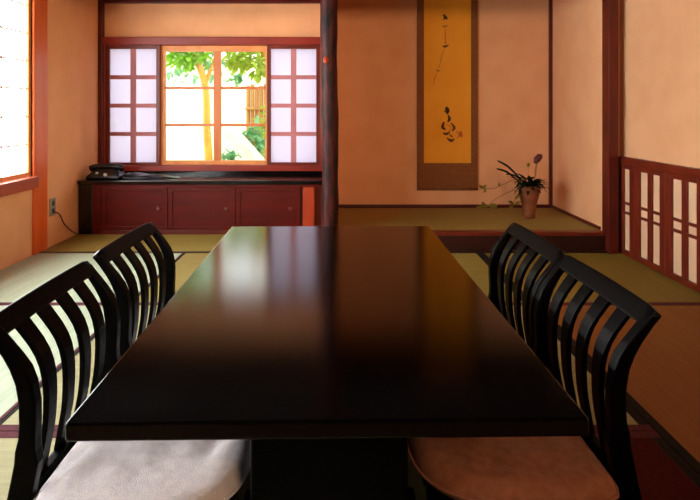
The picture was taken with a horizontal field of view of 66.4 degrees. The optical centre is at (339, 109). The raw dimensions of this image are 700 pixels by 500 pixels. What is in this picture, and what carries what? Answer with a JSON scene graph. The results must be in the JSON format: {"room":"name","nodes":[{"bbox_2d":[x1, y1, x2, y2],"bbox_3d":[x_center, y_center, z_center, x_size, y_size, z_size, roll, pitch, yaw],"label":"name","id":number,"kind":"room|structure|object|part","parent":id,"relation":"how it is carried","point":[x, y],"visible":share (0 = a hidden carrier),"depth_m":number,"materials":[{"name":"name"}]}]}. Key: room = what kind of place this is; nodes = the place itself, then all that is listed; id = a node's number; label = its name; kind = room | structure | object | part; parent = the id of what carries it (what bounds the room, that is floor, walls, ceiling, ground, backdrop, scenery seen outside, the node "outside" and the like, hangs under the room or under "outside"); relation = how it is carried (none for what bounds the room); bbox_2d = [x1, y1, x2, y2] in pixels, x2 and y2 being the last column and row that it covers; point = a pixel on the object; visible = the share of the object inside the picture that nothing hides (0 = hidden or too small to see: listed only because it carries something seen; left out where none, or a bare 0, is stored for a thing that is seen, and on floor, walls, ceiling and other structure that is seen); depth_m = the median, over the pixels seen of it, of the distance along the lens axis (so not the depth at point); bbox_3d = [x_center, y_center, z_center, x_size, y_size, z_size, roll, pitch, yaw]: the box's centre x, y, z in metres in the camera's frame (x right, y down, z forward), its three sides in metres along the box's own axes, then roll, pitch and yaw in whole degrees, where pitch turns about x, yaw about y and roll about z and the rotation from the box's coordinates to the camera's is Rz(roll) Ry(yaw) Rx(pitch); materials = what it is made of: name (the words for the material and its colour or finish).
{"room":"japanese dining room","nodes":[
{"label":"japanese dining room","id":0,"kind":"room"},
{"bbox_2d":[0,0,97,269],"bbox_3d":[-2.030,0.020,1.600,0.120,1.940,5.800,0,0,0],"label":"wall","id":1,"kind":"structure","parent":0,"point":[72,24],"depth_m":3.83,"materials":[{"name":"beige paint"}]},
{"bbox_2d":[0,0,30,182],"bbox_3d":[-1.989,-0.223,3.007,0.026,1.295,0.831,0,0,0],"label":"screen","id":2,"kind":"object","parent":1,"relation":"attached to","point":[15,15],"visible":1,"depth_m":3.28,"materials":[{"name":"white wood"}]},
{"bbox_2d":[0,176,38,196],"bbox_3d":[-1.948,0.459,1.613,0.045,0.072,3.625,0,0,0],"label":"trim","id":3,"kind":"structure","parent":1,"relation":"attached to","point":[19,185],"depth_m":3.21,"materials":[{"name":"brown wood"}]},
{"bbox_2d":[31,0,47,254],"bbox_3d":[-1.974,-0.255,3.505,0.032,2.470,0.160,0,0,0],"label":"trim","id":4,"kind":"structure","parent":1,"relation":"attached to","point":[39,9],"depth_m":3.50,"materials":[{"name":"orange wood"}]},
{"bbox_2d":[49,198,55,216],"bbox_3d":[-1.965,0.664,3.660,0.010,0.120,0.072,0,0,0],"label":"wall outlet","id":5,"kind":"object","parent":1,"relation":"attached to","point":[52,202],"visible":1,"depth_m":3.65,"materials":[{"name":"beige plastic"}]},
{"bbox_2d":[54,211,78,233],"bbox_3d":[-1.949,0.809,3.822,0.025,0.234,0.328,0,0,0],"label":"power cord","id":6,"kind":"object","parent":5,"relation":"attached to","point":[54,211],"visible":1,"depth_m":3.79,"materials":[{"name":"brown plastic"}]},
{"bbox_2d":[98,0,104,163],"bbox_3d":[-1.952,-0.480,4.375,0.035,2.020,0.050,0,0,0],"label":"trim","id":7,"kind":"structure","parent":1,"relation":"attached to","point":[101,6],"depth_m":4.35,"materials":[{"name":"red wood"}]},
{"bbox_2d":[105,0,548,203],"bbox_3d":[-0.115,0.030,4.450,3.950,1.920,0.100,0,0,0],"label":"wall","id":8,"kind":"structure","parent":0,"point":[377,39],"depth_m":4.40,"materials":[{"name":"beige paint"}]},
{"bbox_2d":[103,0,319,3],"bbox_3d":[-1.042,-0.936,4.380,1.855,0.127,0.040,0,0,0],"label":"trim","id":9,"kind":"structure","parent":8,"relation":"attached to","point":[104,1],"depth_m":4.36,"materials":[{"name":"red wood"}]},
{"bbox_2d":[102,37,321,170],"bbox_3d":[-1.048,-0.048,4.412,1.845,1.095,0.115,0,0,0],"label":"window","id":10,"kind":"structure","parent":8,"relation":"in","point":[217,45],"depth_m":4.37,"materials":[{"name":"red wood"}]},
{"bbox_2d":[106,45,160,164],"bbox_3d":[-1.698,-0.040,4.395,0.444,0.984,0.026,0,0,0],"label":"screen","id":11,"kind":"object","parent":10,"relation":"attached to","point":[133,72],"visible":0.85,"depth_m":4.40,"materials":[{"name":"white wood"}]},
{"bbox_3d":[-1.037,-0.040,4.435,0.898,0.984,0.030,0,0,0],"label":"sash frame","id":12,"kind":"part","parent":10,"relation":"part of","materials":[{"name":"brown wood"}]},
{"bbox_2d":[267,45,319,164],"bbox_3d":[-0.382,-0.040,4.395,0.433,0.984,0.026,0,0,0],"label":"screen","id":13,"kind":"object","parent":10,"relation":"attached to","point":[293,71],"visible":1,"depth_m":4.40,"materials":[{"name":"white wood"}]},
{"bbox_2d":[123,171,321,173],"bbox_3d":[-1.042,0.514,4.394,1.855,0.032,0.011,0,0,0],"label":"trim","id":14,"kind":"structure","parent":8,"relation":"attached to","point":[147,172],"depth_m":4.39,"materials":[{"name":"black paint"}]},
{"bbox_2d":[339,204,548,206],"bbox_3d":[0.855,0.787,4.394,1.770,0.022,0.012,0,0,0],"label":"trim","id":15,"kind":"structure","parent":8,"relation":"attached to","point":[340,205],"depth_m":4.39,"materials":[{"name":"red wood"}]},
{"bbox_2d":[417,0,477,189],"bbox_3d":[0.881,-0.531,4.383,0.500,2.378,0.017,0,0,0],"label":"scroll","id":16,"kind":"object","parent":8,"relation":"attached to","point":[447,30],"visible":1,"depth_m":4.38,"materials":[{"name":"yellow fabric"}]},
{"bbox_2d":[553,0,619,252],"bbox_3d":[1.800,-0.250,3.975,0.120,2.480,0.850,0,0,0],"label":"wall","id":17,"kind":"structure","parent":0,"point":[577,24],"depth_m":3.89,"materials":[{"name":"beige paint"}]},
{"bbox_2d":[432,230,603,235],"bbox_3d":[0.854,0.810,3.530,1.747,0.024,0.071,0,0,0],"label":"trim","id":18,"kind":"structure","parent":17,"relation":"attached to","point":[436,232],"depth_m":3.49,"materials":[{"name":"red wood"}]},
{"bbox_2d":[437,235,604,249],"bbox_3d":[0.866,0.903,3.534,1.772,0.163,0.063,0,0,0],"label":"trim","id":19,"kind":"structure","parent":17,"relation":"attached to","point":[450,242],"depth_m":3.50,"materials":[{"name":"black wood"}]},
{"bbox_2d":[449,250,606,252],"bbox_3d":[0.816,0.952,3.490,1.872,0.067,0.024,0,0,0],"label":"trim","id":20,"kind":"structure","parent":17,"relation":"attached to","point":[450,251],"depth_m":3.48,"materials":[{"name":"black wood"}]},
{"bbox_2d":[549,0,552,206],"bbox_3d":[1.728,-0.346,4.389,0.024,2.288,0.022,0,0,0],"label":"trim","id":21,"kind":"structure","parent":17,"relation":"attached to","point":[550,1],"depth_m":4.38,"materials":[{"name":"red wood"}]},
{"bbox_2d":[551,205,600,229],"bbox_3d":[1.734,0.788,3.979,0.013,0.020,0.818,0,0,0],"label":"trim","id":22,"kind":"structure","parent":17,"relation":"attached to","point":[552,206],"depth_m":3.90,"materials":[{"name":"red wood"}]},
{"bbox_2d":[602,0,618,253],"bbox_3d":[1.770,-0.255,3.504,0.066,2.470,0.088,0,0,0],"label":"wooden pillar","id":23,"kind":"structure","parent":17,"relation":"attached to","point":[610,8],"depth_m":3.46,"materials":[{"name":"red wood"}]},
{"bbox_2d":[620,0,699,168],"bbox_3d":[1.915,0.020,1.125,0.120,1.940,4.850,0,0,0],"label":"wall","id":24,"kind":"structure","parent":0,"point":[660,39],"depth_m":3.10,"materials":[{"name":"beige paint"}]},
{"bbox_2d":[619,163,633,258],"bbox_3d":[1.838,0.638,3.417,0.026,0.583,0.181,0,0,0],"label":"lattice screen","id":25,"kind":"object","parent":24,"relation":"attached to","point":[626,172],"visible":0.76,"depth_m":3.44,"materials":[{"name":"red wood"}]},
{"bbox_2d":[634,166,664,274],"bbox_3d":[1.838,0.638,3.166,0.026,0.583,0.316,0,0,0],"label":"lattice screen","id":26,"kind":"object","parent":24,"relation":"attached to","point":[649,184],"visible":0.89,"depth_m":3.15,"materials":[{"name":"red wood"}]},
{"bbox_2d":[619,156,699,177],"bbox_3d":[1.837,0.325,2.156,0.036,0.045,2.712,0,0,0],"label":"trim","id":27,"kind":"structure","parent":24,"relation":"attached to","point":[665,167],"depth_m":3.02,"materials":[{"name":"red wood"}]},
{"bbox_2d":[665,172,699,292],"bbox_3d":[1.838,0.638,2.848,0.026,0.583,0.316,0,0,0],"label":"lattice screen","id":28,"kind":"object","parent":24,"relation":"attached to","point":[682,193],"visible":0.93,"depth_m":2.85,"materials":[{"name":"white paper"}]},
{"bbox_3d":[-0.057,1.018,1.550,4.025,0.065,5.900,0,0,0],"label":"floor","id":29,"kind":"structure","parent":0,"visible":0},
{"bbox_2d":[0,304,104,420],"bbox_3d":[-1.492,0.954,2.057,0.953,0.051,1.014,0,0,0],"label":"mat","id":30,"kind":"object","parent":29,"relation":"on","point":[8,395],"visible":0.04,"depth_m":2.08,"materials":[{"name":"green wicker"}]},
{"bbox_2d":[0,253,183,303],"bbox_3d":[-1.492,0.954,3.022,0.953,0.051,0.910,0,0,0],"label":"mat","id":31,"kind":"object","parent":29,"relation":"on","point":[22,277],"visible":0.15,"depth_m":3.06,"materials":[{"name":"green wicker"}]},
{"bbox_2d":[44,234,224,250],"bbox_3d":[-1.045,0.955,3.953,1.847,0.050,0.882,0,0,0],"label":"mat","id":32,"kind":"object","parent":29,"relation":"on","point":[78,242],"visible":0.29,"depth_m":3.75,"materials":[{"name":"beige wicker"}]},
{"bbox_2d":[39,251,210,252],"bbox_3d":[-1.045,0.956,3.494,1.850,0.058,0.032,0,0,0],"label":"trim","id":33,"kind":"structure","parent":32,"relation":"attached to","point":[41,251],"depth_m":3.48,"materials":[{"name":"brown fabric"}]},
{"bbox_2d":[77,174,321,233],"bbox_3d":[-1.029,0.729,4.179,1.863,0.403,0.418,0,0,0],"label":"base cabinet","id":34,"kind":"object","parent":32,"relation":"on","point":[190,203],"visible":0.88,"depth_m":4.01,"materials":[{"name":"red wood"}]},
{"bbox_3d":[-1.905,0.744,4.192,0.101,0.373,0.385,0,0,0],"label":"panel","id":35,"kind":"part","parent":34,"relation":"part of","materials":[{"name":"black paint"}]},
{"bbox_2d":[86,163,125,178],"bbox_3d":[-1.807,0.470,4.149,0.269,0.113,0.172,0,0,0],"label":"telephone","id":36,"kind":"object","parent":34,"relation":"on","point":[104,170],"visible":0.91,"depth_m":4.10,"materials":[{"name":"black plastic"}]},
{"bbox_3d":[-1.540,0.741,4.008,0.494,0.318,0.008,0,0,0],"label":"door frame","id":37,"kind":"part","parent":34,"relation":"part of","materials":[{"name":"red paint"}]},
{"bbox_3d":[-1.540,0.741,4.021,0.494,0.318,0.018,0,0,0],"label":"sliding door","id":38,"kind":"part","parent":34,"relation":"part of","materials":[{"name":"red paint"}]},
{"bbox_2d":[122,172,180,178],"bbox_3d":[-1.452,0.505,4.160,0.420,0.042,0.180,0,0,0],"label":"folded cloth","id":39,"kind":"object","parent":34,"relation":"on","point":[135,175],"visible":1,"depth_m":4.11,"materials":[{"name":"black fabric"}]},
{"bbox_3d":[-1.037,0.741,4.008,0.505,0.318,0.008,0,0,0],"label":"door frame","id":40,"kind":"part","parent":34,"relation":"part of","materials":[{"name":"red paint"}]},
{"bbox_3d":[-1.037,0.741,4.021,0.505,0.318,0.018,0,0,0],"label":"sliding door","id":41,"kind":"part","parent":34,"relation":"part of","materials":[{"name":"red paint"}]},
{"bbox_3d":[-0.946,0.569,4.015,1.682,0.022,0.030,0,0,0],"label":"rail","id":42,"kind":"part","parent":34,"relation":"part of","materials":[{"name":"red paint"}]},
{"bbox_3d":[-0.540,0.741,4.021,0.482,0.318,0.018,0,0,0],"label":"sliding door","id":43,"kind":"part","parent":34,"relation":"part of","materials":[{"name":"red paint"}]},
{"bbox_3d":[-0.540,0.741,4.008,0.482,0.318,0.008,0,0,0],"label":"door frame","id":44,"kind":"part","parent":34,"relation":"part of","materials":[{"name":"red paint"}]},
{"bbox_3d":[-0.234,0.752,4.000,0.086,0.355,0.060,0,0,0],"label":"corner post","id":45,"kind":"part","parent":34,"relation":"part of","materials":[{"name":"red wood"}]},
{"bbox_2d":[0,304,654,430],"bbox_3d":[-0.050,0.954,2.057,1.926,0.051,1.014,0,0,0],"label":"mat","id":46,"kind":"object","parent":29,"relation":"on","point":[635,422],"visible":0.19,"depth_m":1.74,"materials":[{"name":"green wicker"}]},
{"bbox_2d":[93,222,175,356],"bbox_3d":[-0.482,0.672,1.794,0.502,0.512,0.444,0,0,1],"label":"dining chair","id":47,"kind":"object","parent":46,"relation":"on","point":[127,298],"visible":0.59,"depth_m":1.74,"materials":[{"name":"black paint"}]},
{"bbox_3d":[-0.674,0.679,1.591,0.110,0.498,0.033,0,0,1],"label":"leg","id":48,"kind":"part","parent":47,"relation":"part of","materials":[{"name":"black paint"}]},
{"bbox_3d":[-0.710,0.441,1.797,0.046,0.050,0.440,0,0,1],"label":"crest rail","id":49,"kind":"part","parent":47,"relation":"part of","materials":[{"name":"black paint"}]},
{"bbox_3d":[-0.668,0.679,2.001,0.109,0.498,0.033,0,0,1],"label":"leg","id":50,"kind":"part","parent":47,"relation":"part of","materials":[{"name":"black paint"}]},
{"bbox_2d":[65,226,588,499],"bbox_3d":[-0.030,0.719,1.610,0.862,0.420,1.469,0,0,-1],"label":"dining table","id":51,"kind":"object","parent":46,"relation":"on","point":[326,349],"visible":1,"depth_m":1.06,"materials":[{"name":"black paint"}]},
{"bbox_2d":[488,222,565,350],"bbox_3d":[0.422,0.672,1.789,0.502,0.512,0.444,0,0,-1],"label":"dining chair","id":52,"kind":"object","parent":46,"relation":"on","point":[548,251],"visible":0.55,"depth_m":1.77,"materials":[{"name":"black paint"}]},
{"bbox_3d":[0.607,0.679,1.998,0.110,0.498,0.033,0,0,-1],"label":"leg","id":53,"kind":"part","parent":52,"relation":"part of","materials":[{"name":"black paint"}]},
{"bbox_3d":[0.650,0.441,1.793,0.046,0.050,0.440,0,0,-1],"label":"crest rail","id":54,"kind":"part","parent":52,"relation":"part of","materials":[{"name":"black paint"}]},
{"bbox_3d":[0.614,0.679,1.587,0.109,0.498,0.033,0,0,-1],"label":"leg","id":55,"kind":"part","parent":52,"relation":"part of","materials":[{"name":"black paint"}]},
{"bbox_2d":[320,0,338,225],"bbox_3d":[-0.072,-0.255,3.507,0.132,2.471,0.121,0,0,-35],"label":"pillar","id":56,"kind":"structure","parent":29,"relation":"on","point":[328,8],"depth_m":3.46,"materials":[{"name":"brown wood"}]},
{"bbox_2d":[139,253,521,303],"bbox_3d":[-0.050,0.954,3.022,1.926,0.051,0.910,0,0,0],"label":"mat","id":57,"kind":"object","parent":29,"relation":"on","point":[476,265],"visible":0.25,"depth_m":3.16,"materials":[{"name":"green wicker"}]},
{"bbox_2d":[0,431,699,499],"bbox_3d":[-0.050,0.954,1.084,1.926,0.051,0.925,0,0,0],"label":"mat","id":58,"kind":"object","parent":29,"relation":"on","point":[8,439],"visible":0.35,"depth_m":1.40,"materials":[{"name":"green wicker"}]},
{"bbox_2d":[0,261,236,499],"bbox_3d":[-0.474,0.672,1.287,0.502,0.512,0.444,0,0,-1],"label":"dining chair","id":59,"kind":"object","parent":58,"relation":"on","point":[33,465],"visible":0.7,"depth_m":1.21,"materials":[{"name":"black paint"}]},
{"bbox_3d":[-0.659,0.679,1.079,0.110,0.498,0.033,0,0,-1],"label":"leg","id":60,"kind":"part","parent":59,"relation":"part of","materials":[{"name":"black paint"}]},
{"bbox_3d":[-0.702,0.441,1.283,0.046,0.050,0.440,0,0,-1],"label":"crest rail","id":61,"kind":"part","parent":59,"relation":"part of","materials":[{"name":"black paint"}]},
{"bbox_3d":[-0.646,0.793,1.284,0.024,0.030,0.376,0,0,-1],"label":"rail","id":62,"kind":"part","parent":59,"relation":"part of","materials":[{"name":"black paint"}]},
{"bbox_3d":[-0.666,0.679,1.489,0.109,0.498,0.033,0,0,-1],"label":"leg","id":63,"kind":"part","parent":59,"relation":"part of","materials":[{"name":"black paint"}]},
{"bbox_2d":[33,440,249,499],"bbox_3d":[-0.406,0.777,1.243,0.424,0.070,0.475,0,0,-1],"label":"seat cushion","id":64,"kind":"object","parent":59,"relation":"on","point":[168,469],"visible":0.45,"depth_m":1.11,"materials":[{"name":"grey fabric"}]},
{"bbox_2d":[444,437,699,499],"bbox_3d":[0.551,0.929,1.089,0.662,0.001,0.858,0,0,0],"label":"rug","id":65,"kind":"object","parent":58,"relation":"on","point":[659,477],"visible":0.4,"depth_m":1.36,"materials":[{"name":"red carpet"}]},
{"bbox_2d":[421,255,660,499],"bbox_3d":[0.429,0.672,1.342,0.502,0.512,0.444,0,0,-1],"label":"dining chair","id":66,"kind":"object","parent":65,"relation":"on","point":[612,448],"visible":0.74,"depth_m":1.23,"materials":[{"name":"black paint"}]},
{"bbox_3d":[0.210,0.884,1.184,0.036,0.088,0.036,0,0,-1],"label":"leg","id":67,"kind":"part","parent":66,"relation":"part of","materials":[{"name":"black paint"}]},
{"bbox_3d":[0.378,0.827,1.341,0.398,0.027,0.394,0,0,-1],"label":"seat","id":68,"kind":"part","parent":66,"relation":"part of","materials":[{"name":"black paint"}]},
{"bbox_2d":[408,436,619,499],"bbox_3d":[0.363,0.777,1.296,0.424,0.070,0.475,0,0,-1],"label":"seat cushion","id":69,"kind":"object","parent":66,"relation":"on","point":[556,467],"visible":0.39,"depth_m":1.12,"materials":[{"name":"fabric"}]},
{"bbox_3d":[0.615,0.679,1.551,0.110,0.498,0.033,0,0,-1],"label":"leg","id":70,"kind":"part","parent":66,"relation":"part of","materials":[{"name":"black paint"}]},
{"bbox_3d":[0.602,0.793,1.345,0.024,0.030,0.376,0,0,-1],"label":"rail","id":71,"kind":"part","parent":66,"relation":"part of","materials":[{"name":"black paint"}]},
{"bbox_3d":[0.658,0.441,1.346,0.046,0.050,0.440,0,0,-1],"label":"crest rail","id":72,"kind":"part","parent":66,"relation":"part of","materials":[{"name":"black paint"}]},
{"bbox_3d":[0.622,0.679,1.140,0.109,0.498,0.033,0,0,-1],"label":"leg","id":73,"kind":"part","parent":66,"relation":"part of","materials":[{"name":"black paint"}]},
{"bbox_2d":[481,253,699,303],"bbox_3d":[1.385,0.954,3.022,0.937,0.051,0.910,0,0,0],"label":"mat","id":74,"kind":"object","parent":29,"relation":"on","point":[650,285],"visible":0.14,"depth_m":2.94,"materials":[{"name":"green wicker"}]},
{"bbox_2d":[548,304,699,475],"bbox_3d":[1.385,0.954,1.581,0.937,0.051,1.964,0,0,0],"label":"mat","id":75,"kind":"object","parent":29,"relation":"on","point":[663,385],"visible":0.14,"depth_m":1.90,"materials":[{"name":"red wicker"}]},
{"bbox_3d":[0.855,0.917,3.982,1.770,0.136,0.835,0,0,0],"label":"floor","id":76,"kind":"structure","parent":0,"visible":0},
{"bbox_2d":[338,207,597,229],"bbox_3d":[0.854,0.822,3.975,1.744,0.051,0.818,0,0,0],"label":"mat","id":77,"kind":"object","parent":76,"relation":"on","point":[435,218],"visible":0.57,"depth_m":3.90,"materials":[{"name":"green wicker"}]},
{"bbox_2d":[476,154,552,217],"bbox_3d":[1.290,0.560,3.910,0.570,0.471,0.303,0,0,-34],"label":"potted plant","id":78,"kind":"object","parent":77,"relation":"on","point":[528,192],"visible":1,"depth_m":3.92,"materials":[{"name":"green plant"}]},
{"bbox_3d":[1.208,0.549,3.938,0.311,0.060,0.021,0,0,-9],"label":"trailing stem","id":79,"kind":"part","parent":78,"relation":"part of","materials":[{"name":"brown"}]},
{"bbox_3d":[1.210,0.639,3.919,0.286,0.113,0.107,0,0,0],"label":"trailing stem","id":80,"kind":"part","parent":78,"relation":"part of","materials":[{"name":"brown"}]},
{"bbox_3d":[1.403,0.677,3.970,0.166,0.239,0.166,0,0,0],"label":"pot","id":81,"kind":"part","parent":78,"relation":"part of","materials":[{"name":"brown ceramic"}]},
{"label":"outside","id":82,"kind":"structure","parent":0,"visible":0},
{"bbox_3d":[-1.000,1.380,10.250,14.000,0.100,11.500,0,0,0],"label":"ground","id":83,"kind":"structure","parent":82,"visible":0},
{"bbox_2d":[7,56,264,181],"bbox_3d":[-1.000,0.215,9.100,12.000,2.230,0.300,0,0,0],"label":"wall","id":84,"kind":"structure","parent":83,"relation":"on","point":[183,106],"depth_m":9.00,"materials":[{"name":"white paint"}]},
{"bbox_2d":[166,52,224,159],"bbox_3d":[-1.828,-0.029,6.675,0.927,2.718,1.069,0,0,0],"label":"tree","id":85,"kind":"object","parent":83,"relation":"on","point":[191,59],"visible":0.41,"depth_m":6.56,"materials":[{"name":"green plant"}]},
{"bbox_2d":[222,148,241,159],"bbox_3d":[-1.360,0.901,6.595,0.362,0.857,0.334,0,0,0],"label":"bush","id":86,"kind":"object","parent":83,"relation":"on","point":[230,155],"visible":0.28,"depth_m":6.59,"materials":[{"name":"green plant"}]},
{"bbox_2d":[212,52,264,86],"bbox_3d":[-1.230,0.084,7.207,0.959,2.494,0.739,0,0,31],"label":"tree","id":87,"kind":"object","parent":83,"relation":"on","point":[236,61],"visible":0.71,"depth_m":7.14,"materials":[{"name":"green plant"}]},
{"bbox_2d":[222,115,264,159],"bbox_3d":[-0.915,0.721,6.200,1.068,1.326,0.198,0,0,0],"label":"path","id":88,"kind":"structure","parent":83,"relation":"on","point":[247,151],"depth_m":6.13,"materials":[{"name":"white stone"}]},
{"bbox_2d":[237,115,264,157],"bbox_3d":[-1.107,0.697,6.901,0.464,1.265,0.471,0,0,0],"label":"bush","id":89,"kind":"object","parent":83,"relation":"on","point":[258,142],"visible":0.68,"depth_m":6.87,"materials":[{"name":"green plant"}]},
{"bbox_2d":[245,84,264,158],"bbox_3d":[-1.100,0.475,7.879,0.576,1.710,0.102,0,0,0],"label":"bamboo fence","id":90,"kind":"object","parent":83,"relation":"on","point":[255,98],"visible":0.13,"depth_m":7.87,"materials":[{"name":"beige wood"}]},
{"bbox_2d":[253,105,264,156],"bbox_3d":[-0.995,0.628,7.482,0.418,1.404,0.515,0,0,18],"label":"bush","id":91,"kind":"object","parent":83,"relation":"on","point":[263,114],"visible":0.19,"depth_m":7.38,"materials":[{"name":"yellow plant"}]}
]}

